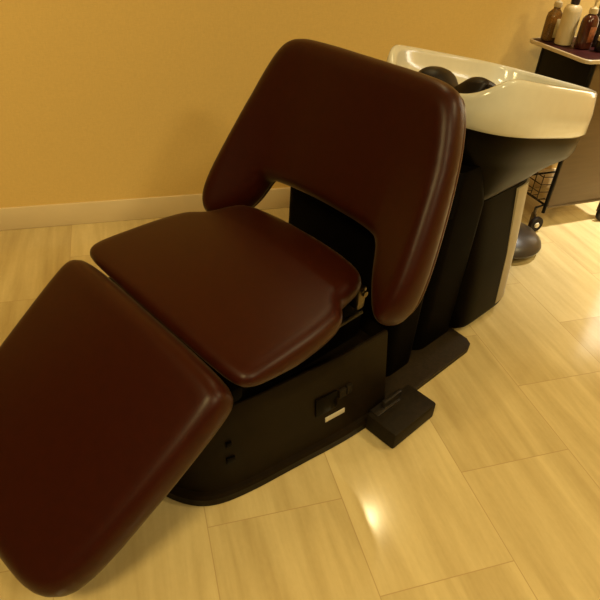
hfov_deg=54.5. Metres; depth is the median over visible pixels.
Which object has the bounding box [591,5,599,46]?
bottle
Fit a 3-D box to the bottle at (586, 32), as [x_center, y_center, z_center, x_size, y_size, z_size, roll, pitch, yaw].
[1.121,-1.070,2.254,0.064,0.182,0.058,-10,39,-19]
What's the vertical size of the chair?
0.895 m
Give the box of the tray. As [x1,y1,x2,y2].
[530,36,599,63]
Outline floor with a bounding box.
[0,186,599,599]
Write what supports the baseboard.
attached to the wall
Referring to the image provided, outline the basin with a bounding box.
[386,45,596,349]
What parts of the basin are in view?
bowl, edge trim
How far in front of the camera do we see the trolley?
2.46 m
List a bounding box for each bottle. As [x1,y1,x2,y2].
[540,0,562,40]
[554,0,581,45]
[574,0,599,49]
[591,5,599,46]
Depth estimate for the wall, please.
2.23 m
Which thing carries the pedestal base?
on the floor
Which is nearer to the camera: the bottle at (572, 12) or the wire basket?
the bottle at (572, 12)
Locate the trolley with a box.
[527,36,599,231]
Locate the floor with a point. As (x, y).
(496, 495)
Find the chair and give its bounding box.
[0,39,469,596]
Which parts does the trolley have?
foot rail, panel, panel, rail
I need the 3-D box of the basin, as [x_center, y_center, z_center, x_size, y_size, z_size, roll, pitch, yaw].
[0.562,-0.428,2.002,0.899,0.818,0.531,-27,47,-35]
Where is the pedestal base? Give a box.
[512,222,540,259]
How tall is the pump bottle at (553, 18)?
0.180 m
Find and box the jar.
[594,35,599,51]
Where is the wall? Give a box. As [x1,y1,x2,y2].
[0,0,599,207]
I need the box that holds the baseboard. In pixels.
[0,168,555,230]
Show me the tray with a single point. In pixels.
(588, 56)
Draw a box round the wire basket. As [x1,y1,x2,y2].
[527,172,552,199]
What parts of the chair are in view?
seat, seat frame, backrest, floor plate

